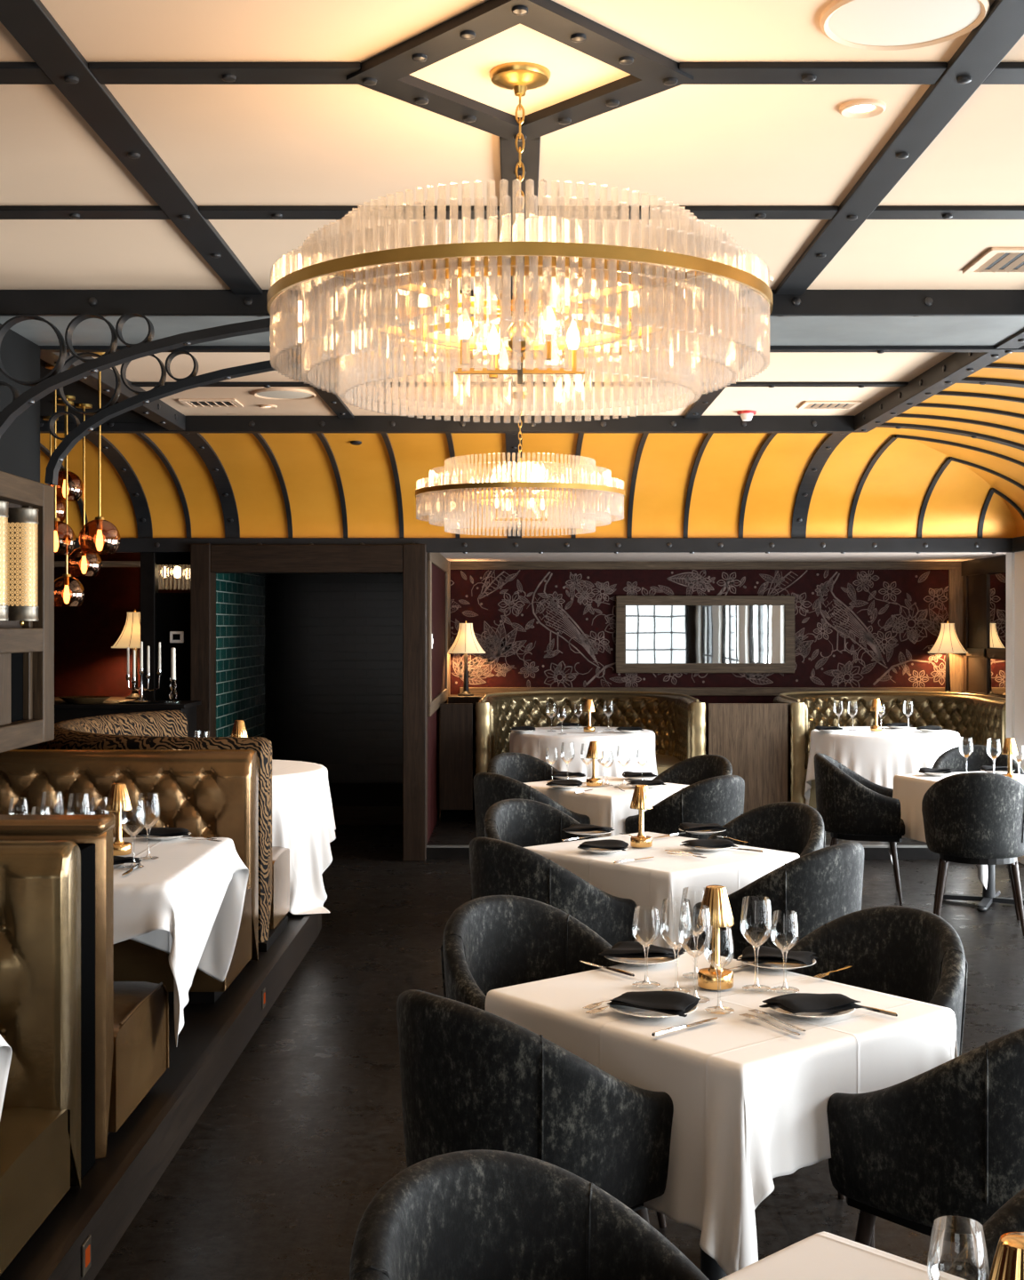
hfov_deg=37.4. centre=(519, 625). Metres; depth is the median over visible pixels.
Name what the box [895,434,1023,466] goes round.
rib
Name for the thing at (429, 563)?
trim
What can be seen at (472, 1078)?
barrel chair
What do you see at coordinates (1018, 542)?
ceiling beam
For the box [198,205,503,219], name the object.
ceiling strip
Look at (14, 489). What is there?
trim
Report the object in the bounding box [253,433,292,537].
rib
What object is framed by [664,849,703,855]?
fork
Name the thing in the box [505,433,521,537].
rib
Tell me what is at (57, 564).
trim
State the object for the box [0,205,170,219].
ceiling strip
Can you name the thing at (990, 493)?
rib
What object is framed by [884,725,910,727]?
plate
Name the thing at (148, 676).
candle
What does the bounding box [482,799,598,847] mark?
barrel chair
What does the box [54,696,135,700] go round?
trim
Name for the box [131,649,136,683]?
candle
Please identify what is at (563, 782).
folded napkin
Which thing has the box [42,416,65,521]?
globe pendant
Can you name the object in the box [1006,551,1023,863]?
wall pier
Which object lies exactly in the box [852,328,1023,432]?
ceiling beam
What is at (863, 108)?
recessed light
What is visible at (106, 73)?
ceiling strip
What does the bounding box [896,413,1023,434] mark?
rib
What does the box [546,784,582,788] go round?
plate
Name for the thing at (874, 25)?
ceiling speaker
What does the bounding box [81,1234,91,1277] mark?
step light
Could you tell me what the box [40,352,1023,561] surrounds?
ceiling
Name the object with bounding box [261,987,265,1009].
step light
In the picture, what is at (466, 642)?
shade lamp
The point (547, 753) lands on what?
bowl
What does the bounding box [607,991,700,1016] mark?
folded napkin
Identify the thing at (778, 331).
ceiling beam
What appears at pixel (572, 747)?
bowl
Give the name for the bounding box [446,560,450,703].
trim
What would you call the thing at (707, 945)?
bowl
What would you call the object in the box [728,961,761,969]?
knife
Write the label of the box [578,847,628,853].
plate
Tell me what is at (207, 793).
bench
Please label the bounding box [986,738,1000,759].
bowl
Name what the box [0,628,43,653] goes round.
trim
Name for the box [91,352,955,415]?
ceiling
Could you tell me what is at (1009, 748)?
table lamp
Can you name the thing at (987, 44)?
ceiling strip
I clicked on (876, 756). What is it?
tablecloth
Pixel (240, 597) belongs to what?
wall
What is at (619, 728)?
folded napkin
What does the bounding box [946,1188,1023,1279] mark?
barrel chair
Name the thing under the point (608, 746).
bowl
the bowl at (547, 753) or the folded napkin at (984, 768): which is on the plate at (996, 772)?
the folded napkin at (984, 768)
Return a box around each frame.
[190,544,427,861]
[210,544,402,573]
[346,0,693,143]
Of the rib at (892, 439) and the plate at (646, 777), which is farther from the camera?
the rib at (892, 439)
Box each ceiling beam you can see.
[0,289,1023,316]
[0,316,1023,345]
[40,345,1023,353]
[40,352,185,430]
[40,416,854,433]
[74,537,1014,553]
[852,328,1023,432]
[1012,536,1023,551]
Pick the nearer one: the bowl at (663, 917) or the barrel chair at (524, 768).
the bowl at (663, 917)
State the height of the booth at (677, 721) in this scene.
1.002 m
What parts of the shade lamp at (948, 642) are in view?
lamp shade, trim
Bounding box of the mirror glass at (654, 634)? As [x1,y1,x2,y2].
[625,605,784,663]
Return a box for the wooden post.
[32,483,54,742]
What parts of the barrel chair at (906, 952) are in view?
leg, leg, backrest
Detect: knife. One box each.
[121,863,141,875]
[561,835,593,841]
[579,960,634,976]
[613,856,654,863]
[651,1017,717,1036]
[653,832,685,838]
[728,848,762,852]
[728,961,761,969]
[861,1005,897,1016]
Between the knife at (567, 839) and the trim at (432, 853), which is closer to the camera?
the knife at (567, 839)
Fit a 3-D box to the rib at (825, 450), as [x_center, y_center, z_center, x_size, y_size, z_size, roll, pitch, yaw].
[2.025,-0.934,10.134,0.105,0.599,1.729,0,0,0]
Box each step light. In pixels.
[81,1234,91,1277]
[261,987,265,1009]
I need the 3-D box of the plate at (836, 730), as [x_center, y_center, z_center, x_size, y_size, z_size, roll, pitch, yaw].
[2.445,0.829,11.978,0.212,0.017,0.212,0,0,0]
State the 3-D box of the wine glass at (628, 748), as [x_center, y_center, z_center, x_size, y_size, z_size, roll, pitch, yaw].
[0.606,0.816,8.840,0.084,0.232,0.084,0,0,0]
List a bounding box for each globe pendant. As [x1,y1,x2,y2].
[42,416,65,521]
[45,363,76,555]
[48,400,83,501]
[54,395,85,606]
[67,403,101,576]
[78,352,120,554]
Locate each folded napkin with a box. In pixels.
[113,856,141,864]
[137,827,190,836]
[510,726,535,730]
[545,779,583,786]
[551,771,585,776]
[556,722,581,726]
[561,823,614,831]
[577,839,628,850]
[598,941,684,958]
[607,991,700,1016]
[616,727,643,730]
[621,771,656,777]
[627,779,665,785]
[678,822,727,831]
[680,839,738,847]
[736,944,818,965]
[759,992,863,1013]
[815,726,842,730]
[883,722,911,727]
[916,725,943,730]
[918,768,951,772]
[979,765,1015,771]
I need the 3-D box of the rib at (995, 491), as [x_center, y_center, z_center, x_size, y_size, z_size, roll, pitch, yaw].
[3.478,-0.805,10.695,0.282,0.339,0.032,0,0,0]
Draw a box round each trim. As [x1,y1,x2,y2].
[0,471,43,506]
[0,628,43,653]
[0,653,11,725]
[0,719,43,752]
[11,652,23,721]
[22,505,32,719]
[54,560,140,567]
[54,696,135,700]
[140,552,158,700]
[328,783,402,824]
[426,845,927,847]
[426,848,939,859]
[427,552,448,573]
[427,560,431,703]
[427,688,448,716]
[445,572,448,688]
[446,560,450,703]
[448,694,484,775]
[449,561,961,569]
[459,687,944,695]
[948,569,963,693]
[961,554,1006,575]
[961,647,1006,658]
[961,690,1006,697]
[963,576,967,690]
[984,573,989,694]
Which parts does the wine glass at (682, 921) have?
stem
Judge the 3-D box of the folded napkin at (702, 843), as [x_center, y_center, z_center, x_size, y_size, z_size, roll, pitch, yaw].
[0.786,0.907,6.302,0.215,0.030,0.130,0,0,-11]
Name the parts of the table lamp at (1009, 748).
stem, lamp shade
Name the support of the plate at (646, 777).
on the tablecloth at (609, 806)
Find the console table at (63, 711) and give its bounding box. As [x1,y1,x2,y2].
[16,700,201,749]
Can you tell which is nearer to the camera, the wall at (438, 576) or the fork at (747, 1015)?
the fork at (747, 1015)
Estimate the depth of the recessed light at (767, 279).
5.52 m
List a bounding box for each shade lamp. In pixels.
[111,608,140,698]
[448,620,485,695]
[928,620,967,692]
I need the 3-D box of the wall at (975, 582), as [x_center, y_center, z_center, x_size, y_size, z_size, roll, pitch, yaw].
[4.177,0.400,12.580,0.106,2.600,3.040,0,0,0]
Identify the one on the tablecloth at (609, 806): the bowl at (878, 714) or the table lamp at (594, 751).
the table lamp at (594, 751)
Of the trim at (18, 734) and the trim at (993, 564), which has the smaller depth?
the trim at (18, 734)
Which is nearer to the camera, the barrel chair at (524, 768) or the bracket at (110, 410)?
the bracket at (110, 410)
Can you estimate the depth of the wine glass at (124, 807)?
5.24 m
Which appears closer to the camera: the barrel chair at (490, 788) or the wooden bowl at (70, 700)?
the barrel chair at (490, 788)
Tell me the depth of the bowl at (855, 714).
12.10 m
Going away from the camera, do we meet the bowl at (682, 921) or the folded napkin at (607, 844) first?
the bowl at (682, 921)
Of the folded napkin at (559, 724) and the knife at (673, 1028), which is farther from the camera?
the folded napkin at (559, 724)
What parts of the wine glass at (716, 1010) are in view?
stem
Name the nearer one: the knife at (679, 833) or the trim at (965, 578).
the knife at (679, 833)
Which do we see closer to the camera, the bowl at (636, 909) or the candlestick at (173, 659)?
the bowl at (636, 909)
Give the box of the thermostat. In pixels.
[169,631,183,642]
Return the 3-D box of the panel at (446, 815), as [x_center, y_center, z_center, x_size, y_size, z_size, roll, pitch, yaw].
[-0.517,1.135,12.640,0.265,0.930,0.520,0,0,0]
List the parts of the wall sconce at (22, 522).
lamp shade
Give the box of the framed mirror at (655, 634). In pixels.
[615,595,795,672]
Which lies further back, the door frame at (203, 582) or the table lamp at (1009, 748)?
the door frame at (203, 582)
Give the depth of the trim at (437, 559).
12.40 m
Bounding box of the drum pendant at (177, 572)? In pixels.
[173,566,188,590]
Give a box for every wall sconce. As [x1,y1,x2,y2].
[0,500,8,620]
[8,507,38,625]
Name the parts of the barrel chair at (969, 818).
leg, leg, backrest, seat frame, leg, leg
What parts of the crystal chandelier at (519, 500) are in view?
crystal rod, crystal rod, crystal rod, crystal rod, bulb, bulb, bulb, stem, chain, bulb, bulb, bulb, crystal rod, crystal rod, crystal rod, crystal rod, crystal rod, crystal rod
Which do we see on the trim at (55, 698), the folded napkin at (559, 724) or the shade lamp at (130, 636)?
the shade lamp at (130, 636)
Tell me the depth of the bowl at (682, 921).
3.78 m
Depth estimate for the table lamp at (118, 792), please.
5.50 m
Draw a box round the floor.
[94,824,1023,1279]
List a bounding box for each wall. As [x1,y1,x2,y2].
[0,323,39,482]
[54,552,190,696]
[155,552,190,700]
[216,573,264,737]
[264,573,402,783]
[427,563,446,842]
[450,569,948,754]
[968,571,1006,695]
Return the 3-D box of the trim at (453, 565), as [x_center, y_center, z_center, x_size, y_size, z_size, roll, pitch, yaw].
[1.725,-0.562,14.085,4.810,0.075,0.030,0,0,0]
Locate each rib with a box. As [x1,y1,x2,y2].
[40,442,87,523]
[85,433,152,537]
[136,433,191,537]
[180,433,239,537]
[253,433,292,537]
[316,433,347,537]
[381,433,403,537]
[445,433,459,537]
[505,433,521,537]
[571,433,583,537]
[627,433,648,537]
[683,433,712,537]
[738,433,776,537]
[791,433,848,537]
[848,435,896,537]
[876,422,1023,450]
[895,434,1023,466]
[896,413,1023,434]
[914,402,1023,418]
[917,457,951,537]
[936,391,1023,403]
[949,456,1023,490]
[956,376,1023,387]
[977,489,993,537]
[984,363,1023,369]
[992,488,1023,519]
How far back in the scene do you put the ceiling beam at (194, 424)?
9.17 m
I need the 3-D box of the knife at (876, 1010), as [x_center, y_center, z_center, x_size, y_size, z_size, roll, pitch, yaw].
[0.824,0.926,3.683,0.019,0.008,0.227,0,0,-40]
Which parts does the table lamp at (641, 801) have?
stem, lamp shade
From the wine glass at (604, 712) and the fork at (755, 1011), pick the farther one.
the wine glass at (604, 712)
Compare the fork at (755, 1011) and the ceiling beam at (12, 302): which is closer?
the fork at (755, 1011)
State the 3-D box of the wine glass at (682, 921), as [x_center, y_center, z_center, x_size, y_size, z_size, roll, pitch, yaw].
[0.436,0.816,3.762,0.084,0.232,0.084,0,0,0]
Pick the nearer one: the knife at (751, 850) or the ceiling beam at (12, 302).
the ceiling beam at (12, 302)
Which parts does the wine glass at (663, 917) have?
stem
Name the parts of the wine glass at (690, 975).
stem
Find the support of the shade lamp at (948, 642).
on the trim
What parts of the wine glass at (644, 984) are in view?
stem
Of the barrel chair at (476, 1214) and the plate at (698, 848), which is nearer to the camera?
the barrel chair at (476, 1214)
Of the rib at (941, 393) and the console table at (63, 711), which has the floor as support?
the console table at (63, 711)
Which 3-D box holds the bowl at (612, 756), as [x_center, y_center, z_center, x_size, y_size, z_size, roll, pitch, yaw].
[0.508,0.782,8.816,0.073,0.102,0.073,0,0,0]
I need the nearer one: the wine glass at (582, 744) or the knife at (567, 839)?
the knife at (567, 839)
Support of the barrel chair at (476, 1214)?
on the floor
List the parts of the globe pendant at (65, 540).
rod, globe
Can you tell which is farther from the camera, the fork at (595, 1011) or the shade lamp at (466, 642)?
the shade lamp at (466, 642)
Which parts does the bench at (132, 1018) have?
backrest, seat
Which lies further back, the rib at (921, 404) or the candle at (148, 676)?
the candle at (148, 676)
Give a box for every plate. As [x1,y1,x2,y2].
[136,832,191,839]
[510,729,532,732]
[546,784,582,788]
[552,776,586,779]
[558,726,580,727]
[565,830,612,836]
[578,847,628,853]
[603,954,679,966]
[609,1004,697,1018]
[616,729,639,732]
[622,776,656,779]
[628,784,662,787]
[678,828,726,834]
[683,845,731,851]
[737,954,815,970]
[768,1007,855,1018]
[815,728,840,731]
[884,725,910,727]
[916,728,943,731]
[918,771,953,775]
[980,768,1014,773]
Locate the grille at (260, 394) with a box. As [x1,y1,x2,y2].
[256,391,312,398]
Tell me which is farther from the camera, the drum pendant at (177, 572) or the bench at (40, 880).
the drum pendant at (177, 572)
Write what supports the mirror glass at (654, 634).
attached to the framed mirror at (655, 634)
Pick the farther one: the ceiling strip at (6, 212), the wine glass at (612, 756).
the wine glass at (612, 756)
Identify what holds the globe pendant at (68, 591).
hanging from the ceiling at (84, 393)
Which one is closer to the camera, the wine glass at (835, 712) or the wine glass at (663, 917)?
the wine glass at (663, 917)
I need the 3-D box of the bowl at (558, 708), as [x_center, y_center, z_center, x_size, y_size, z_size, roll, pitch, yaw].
[0.323,0.689,11.685,0.073,0.102,0.073,0,0,0]
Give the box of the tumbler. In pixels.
[194,730,210,736]
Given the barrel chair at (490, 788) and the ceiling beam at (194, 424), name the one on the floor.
the barrel chair at (490, 788)
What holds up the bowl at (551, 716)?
on the wine glass at (551, 716)
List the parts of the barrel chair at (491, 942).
backrest, leg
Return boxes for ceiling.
[0,0,1023,289]
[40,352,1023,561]
[40,359,155,423]
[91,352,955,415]
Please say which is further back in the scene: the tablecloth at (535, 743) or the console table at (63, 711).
the tablecloth at (535, 743)
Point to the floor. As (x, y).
(276, 1178)
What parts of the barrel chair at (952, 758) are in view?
leg, backrest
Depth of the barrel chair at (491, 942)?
4.50 m
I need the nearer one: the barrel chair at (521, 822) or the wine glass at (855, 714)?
the barrel chair at (521, 822)
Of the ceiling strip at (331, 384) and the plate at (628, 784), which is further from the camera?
the plate at (628, 784)
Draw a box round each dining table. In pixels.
[700,1230,727,1279]
[934,864,1023,911]
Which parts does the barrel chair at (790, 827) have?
leg, backrest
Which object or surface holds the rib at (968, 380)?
attached to the ceiling at (892, 497)
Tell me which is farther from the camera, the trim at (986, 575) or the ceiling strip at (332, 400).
the trim at (986, 575)
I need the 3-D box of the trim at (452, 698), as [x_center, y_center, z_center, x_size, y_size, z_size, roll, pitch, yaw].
[-0.490,1.120,13.840,0.320,0.960,0.440,0,0,0]
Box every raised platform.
[0,911,304,1279]
[426,811,927,845]
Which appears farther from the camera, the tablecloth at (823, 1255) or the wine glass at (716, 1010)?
the wine glass at (716, 1010)
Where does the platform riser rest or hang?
attached to the raised platform at (203, 1022)
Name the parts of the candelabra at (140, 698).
arm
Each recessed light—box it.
[259,404,276,408]
[755,275,773,283]
[839,98,886,118]
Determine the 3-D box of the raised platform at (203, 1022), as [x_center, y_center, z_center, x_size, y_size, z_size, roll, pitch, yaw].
[-2.819,1.623,3.425,3.362,0.155,13.250,0,0,0]
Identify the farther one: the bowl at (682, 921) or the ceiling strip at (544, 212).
the ceiling strip at (544, 212)
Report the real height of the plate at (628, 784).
0.017 m
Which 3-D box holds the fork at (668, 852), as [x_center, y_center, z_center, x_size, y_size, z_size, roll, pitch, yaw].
[0.672,0.926,6.097,0.023,0.008,0.200,0,0,-43]
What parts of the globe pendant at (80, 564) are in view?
rod, globe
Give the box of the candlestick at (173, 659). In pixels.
[166,647,180,703]
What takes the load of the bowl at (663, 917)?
on the wine glass at (663, 917)
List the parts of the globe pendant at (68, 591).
rod, globe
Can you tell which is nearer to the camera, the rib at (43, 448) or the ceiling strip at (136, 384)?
the ceiling strip at (136, 384)
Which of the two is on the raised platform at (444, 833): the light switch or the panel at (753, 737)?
the panel at (753, 737)
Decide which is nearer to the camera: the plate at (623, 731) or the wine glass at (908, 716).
the plate at (623, 731)
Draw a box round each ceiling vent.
[178,399,243,407]
[797,400,862,409]
[962,247,1023,273]
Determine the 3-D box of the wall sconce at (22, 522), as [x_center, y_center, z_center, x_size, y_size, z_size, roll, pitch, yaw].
[-2.037,-0.237,6.140,0.156,0.475,0.132,0,0,0]
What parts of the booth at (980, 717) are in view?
seat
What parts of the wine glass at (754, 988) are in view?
stem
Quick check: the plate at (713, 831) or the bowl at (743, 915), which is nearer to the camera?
the bowl at (743, 915)
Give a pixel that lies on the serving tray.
(123, 701)
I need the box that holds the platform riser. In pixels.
[34,913,321,1279]
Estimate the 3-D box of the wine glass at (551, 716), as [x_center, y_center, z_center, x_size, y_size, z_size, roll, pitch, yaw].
[0.249,0.722,11.978,0.084,0.232,0.084,0,0,0]
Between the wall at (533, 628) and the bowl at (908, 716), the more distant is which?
the wall at (533, 628)
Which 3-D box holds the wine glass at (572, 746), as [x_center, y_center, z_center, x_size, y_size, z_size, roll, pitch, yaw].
[0.285,0.816,9.041,0.084,0.232,0.084,0,0,0]
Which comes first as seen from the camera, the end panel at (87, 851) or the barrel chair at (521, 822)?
the end panel at (87, 851)
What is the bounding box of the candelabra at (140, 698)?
[125,641,162,701]
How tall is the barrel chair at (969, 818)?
0.896 m
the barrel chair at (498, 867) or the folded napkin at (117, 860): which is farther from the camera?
the barrel chair at (498, 867)
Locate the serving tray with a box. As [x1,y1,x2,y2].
[117,700,165,703]
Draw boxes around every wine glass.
[8,797,29,814]
[31,806,50,814]
[40,791,64,814]
[66,792,91,814]
[90,796,109,814]
[120,799,145,868]
[136,792,160,859]
[545,702,556,731]
[545,747,558,781]
[557,708,566,734]
[560,742,574,779]
[574,704,583,728]
[580,743,591,783]
[597,744,610,784]
[600,751,613,785]
[603,700,613,729]
[616,744,631,785]
[632,905,660,988]
[636,749,647,768]
[659,897,693,993]
[678,904,711,1003]
[680,887,705,979]
[704,926,734,1014]
[739,896,773,991]
[770,910,799,993]
[832,700,843,717]
[847,701,857,730]
[877,704,885,728]
[903,701,913,730]
[927,1216,989,1279]
[959,736,973,771]
[986,738,1000,773]
[1012,745,1023,778]
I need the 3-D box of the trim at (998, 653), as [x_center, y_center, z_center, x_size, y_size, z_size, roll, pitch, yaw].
[4.120,0.240,13.335,0.020,0.080,1.470,0,0,0]
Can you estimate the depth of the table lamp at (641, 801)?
6.36 m
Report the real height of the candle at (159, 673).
0.232 m
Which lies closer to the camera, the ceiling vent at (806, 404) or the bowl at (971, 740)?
the ceiling vent at (806, 404)
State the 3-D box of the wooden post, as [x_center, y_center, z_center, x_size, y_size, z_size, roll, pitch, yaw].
[-2.078,-0.055,6.545,0.075,1.110,0.150,0,0,0]
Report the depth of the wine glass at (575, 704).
12.30 m
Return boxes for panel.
[70,843,95,1185]
[440,703,472,809]
[440,704,474,821]
[707,703,787,813]
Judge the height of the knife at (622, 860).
0.008 m
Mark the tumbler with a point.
(196, 732)
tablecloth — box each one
[0,1034,12,1119]
[113,837,248,1047]
[272,759,335,914]
[484,950,959,1275]
[509,726,657,779]
[523,832,799,949]
[524,776,689,837]
[719,1231,966,1279]
[804,726,959,805]
[888,771,1023,889]
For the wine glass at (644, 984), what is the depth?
3.93 m
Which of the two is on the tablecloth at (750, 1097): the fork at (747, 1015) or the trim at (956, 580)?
the fork at (747, 1015)
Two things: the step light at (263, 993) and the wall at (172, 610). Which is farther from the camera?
the wall at (172, 610)
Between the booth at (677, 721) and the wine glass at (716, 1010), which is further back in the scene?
the booth at (677, 721)
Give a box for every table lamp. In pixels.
[104,783,132,855]
[231,720,247,736]
[583,698,595,732]
[585,741,602,786]
[630,784,652,847]
[696,885,734,990]
[870,698,882,731]
[988,1232,1023,1279]
[1001,737,1018,780]
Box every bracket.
[0,311,389,438]
[44,350,404,485]
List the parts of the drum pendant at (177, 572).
bulb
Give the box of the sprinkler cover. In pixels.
[350,440,361,445]
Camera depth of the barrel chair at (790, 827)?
6.91 m
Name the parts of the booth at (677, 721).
seat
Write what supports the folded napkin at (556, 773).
on the plate at (570, 777)
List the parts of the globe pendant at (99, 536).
rod, globe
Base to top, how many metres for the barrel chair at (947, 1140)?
0.896 m
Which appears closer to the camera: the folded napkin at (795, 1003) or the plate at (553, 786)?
the folded napkin at (795, 1003)
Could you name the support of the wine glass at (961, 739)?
on the tablecloth at (910, 789)
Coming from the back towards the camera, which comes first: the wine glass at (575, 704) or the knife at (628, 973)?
the wine glass at (575, 704)
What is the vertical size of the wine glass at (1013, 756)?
0.200 m
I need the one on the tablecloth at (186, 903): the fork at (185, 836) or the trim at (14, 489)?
the fork at (185, 836)
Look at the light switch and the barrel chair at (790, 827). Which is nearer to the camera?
the barrel chair at (790, 827)
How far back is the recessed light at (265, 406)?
8.73 m
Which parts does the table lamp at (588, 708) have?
stem, lamp shade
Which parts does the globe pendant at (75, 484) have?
rod, globe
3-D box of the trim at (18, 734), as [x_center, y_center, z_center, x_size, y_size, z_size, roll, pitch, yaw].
[-2.078,0.450,6.045,0.075,0.100,0.850,0,0,0]
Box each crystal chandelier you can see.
[267,62,772,423]
[415,391,624,535]
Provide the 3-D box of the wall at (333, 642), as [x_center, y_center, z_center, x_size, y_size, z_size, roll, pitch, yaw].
[-2.640,0.400,14.850,3.720,2.600,0.100,0,0,0]
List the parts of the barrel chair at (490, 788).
backrest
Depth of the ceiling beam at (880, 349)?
6.47 m
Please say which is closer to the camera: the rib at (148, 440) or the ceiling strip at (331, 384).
the ceiling strip at (331, 384)
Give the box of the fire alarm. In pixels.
[736,409,756,421]
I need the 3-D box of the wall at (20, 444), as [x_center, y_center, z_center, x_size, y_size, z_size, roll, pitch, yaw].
[-2.475,-0.902,6.115,0.850,0.585,0.690,0,0,0]
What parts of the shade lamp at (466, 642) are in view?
lamp shade, trim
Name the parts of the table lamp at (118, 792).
stem, lamp shade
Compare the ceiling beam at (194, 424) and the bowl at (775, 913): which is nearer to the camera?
the bowl at (775, 913)
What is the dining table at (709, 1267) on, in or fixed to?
on the floor
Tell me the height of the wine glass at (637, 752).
0.200 m
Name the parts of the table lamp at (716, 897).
stem, lamp shade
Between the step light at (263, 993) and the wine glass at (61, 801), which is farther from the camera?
the step light at (263, 993)
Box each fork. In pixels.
[182,837,220,841]
[184,835,216,839]
[582,1000,609,1009]
[585,1005,609,1014]
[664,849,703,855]
[667,852,706,858]
[719,835,748,842]
[738,1013,799,1035]
[748,1008,806,1031]
[813,965,852,978]
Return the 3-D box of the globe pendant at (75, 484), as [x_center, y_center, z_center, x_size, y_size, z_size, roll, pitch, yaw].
[-2.497,-0.959,8.300,0.190,0.539,0.190,0,0,0]
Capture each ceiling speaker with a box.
[252,387,316,399]
[819,0,990,50]
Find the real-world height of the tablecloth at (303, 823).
0.734 m
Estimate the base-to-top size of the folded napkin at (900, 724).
0.030 m
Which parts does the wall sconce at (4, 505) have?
lamp shade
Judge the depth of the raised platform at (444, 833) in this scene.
11.45 m
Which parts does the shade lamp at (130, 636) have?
trim, lamp shade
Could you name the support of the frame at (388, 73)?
attached to the ceiling at (225, 144)
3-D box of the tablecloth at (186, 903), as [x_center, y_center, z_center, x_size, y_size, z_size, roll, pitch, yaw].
[-1.760,1.131,5.470,1.353,0.580,1.181,0,0,0]
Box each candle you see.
[125,647,130,680]
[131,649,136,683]
[138,641,143,674]
[144,645,151,679]
[156,641,162,675]
[170,647,175,679]
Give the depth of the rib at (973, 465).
10.19 m
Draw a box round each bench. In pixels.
[0,749,258,1003]
[0,814,168,1159]
[0,840,80,1275]
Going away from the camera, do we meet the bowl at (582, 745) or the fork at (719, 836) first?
the fork at (719, 836)
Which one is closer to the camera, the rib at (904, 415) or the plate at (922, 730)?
the rib at (904, 415)
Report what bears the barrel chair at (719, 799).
on the floor
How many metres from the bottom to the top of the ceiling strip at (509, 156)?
0.025 m
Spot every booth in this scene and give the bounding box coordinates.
[37,710,289,951]
[475,690,705,775]
[772,690,1006,809]
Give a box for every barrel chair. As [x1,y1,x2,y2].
[349,1149,709,1279]
[396,989,673,1223]
[440,895,666,1228]
[469,836,636,945]
[470,772,590,900]
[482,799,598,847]
[487,752,559,783]
[624,775,744,839]
[653,754,732,784]
[688,801,825,950]
[692,841,863,959]
[786,905,967,1247]
[814,752,904,903]
[826,1027,1023,1255]
[921,772,1023,935]
[932,744,1023,887]
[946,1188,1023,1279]
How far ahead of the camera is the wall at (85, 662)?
11.93 m
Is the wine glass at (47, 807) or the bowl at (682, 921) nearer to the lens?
the bowl at (682, 921)
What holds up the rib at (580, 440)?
attached to the ceiling at (892, 497)
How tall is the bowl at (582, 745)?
0.127 m
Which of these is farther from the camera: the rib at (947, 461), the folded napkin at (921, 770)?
the rib at (947, 461)
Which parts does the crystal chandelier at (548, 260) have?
crystal rod, crystal rod, crystal rod, crystal rod, crystal rod, bulb, crystal rod, crystal rod, crystal rod, bulb, crystal rod, crystal rod, crystal rod, crystal rod, bulb, bulb, bulb, stem, chain, bulb, bulb, bulb, crystal rod, crystal rod, crystal rod, crystal rod, crystal rod, bulb, crystal rod, crystal rod, bulb, crystal rod, crystal rod, crystal rod, crystal rod, crystal rod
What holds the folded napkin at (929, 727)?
on the plate at (922, 730)
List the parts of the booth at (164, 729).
seat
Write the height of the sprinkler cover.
0.025 m
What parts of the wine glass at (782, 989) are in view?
stem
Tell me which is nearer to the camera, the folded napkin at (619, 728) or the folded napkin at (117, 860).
the folded napkin at (117, 860)
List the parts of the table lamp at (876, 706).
stem, lamp shade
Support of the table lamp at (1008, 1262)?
on the tablecloth at (823, 1255)
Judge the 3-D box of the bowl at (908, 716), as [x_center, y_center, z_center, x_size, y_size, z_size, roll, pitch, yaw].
[3.116,0.669,12.130,0.084,0.127,0.084,0,0,0]
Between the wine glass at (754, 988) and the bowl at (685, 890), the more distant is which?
the bowl at (685, 890)
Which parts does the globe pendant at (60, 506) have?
rod, globe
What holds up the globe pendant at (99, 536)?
hanging from the ceiling at (783, 366)
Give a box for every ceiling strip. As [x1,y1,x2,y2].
[0,0,262,294]
[0,62,54,84]
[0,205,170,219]
[88,62,360,84]
[131,382,311,387]
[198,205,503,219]
[282,352,354,418]
[328,382,710,387]
[499,136,540,293]
[536,205,838,219]
[679,62,947,84]
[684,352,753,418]
[726,382,908,387]
[775,0,1023,294]
[866,205,1023,219]
[981,62,1023,84]
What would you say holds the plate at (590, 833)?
on the tablecloth at (646, 882)
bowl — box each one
[58,696,111,703]
[120,799,145,836]
[136,792,160,829]
[545,702,556,718]
[545,747,558,764]
[557,708,566,720]
[560,742,574,763]
[574,704,583,716]
[580,743,591,765]
[597,744,610,765]
[600,751,613,768]
[603,700,613,716]
[616,744,631,767]
[632,905,660,947]
[659,897,693,950]
[678,904,711,958]
[680,887,705,936]
[704,926,734,969]
[739,896,773,947]
[770,910,799,951]
[847,701,857,717]
[877,704,885,716]
[903,701,913,717]
[959,736,973,758]
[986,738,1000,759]
[1012,745,1023,761]
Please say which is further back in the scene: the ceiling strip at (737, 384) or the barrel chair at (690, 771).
the barrel chair at (690, 771)
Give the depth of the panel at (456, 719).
12.30 m
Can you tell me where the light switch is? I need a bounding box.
[431,633,433,648]
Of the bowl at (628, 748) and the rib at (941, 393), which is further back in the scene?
the bowl at (628, 748)
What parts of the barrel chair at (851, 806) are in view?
leg, backrest, seat frame, leg, seat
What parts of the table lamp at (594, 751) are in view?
stem, lamp shade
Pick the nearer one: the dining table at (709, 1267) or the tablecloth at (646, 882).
the dining table at (709, 1267)

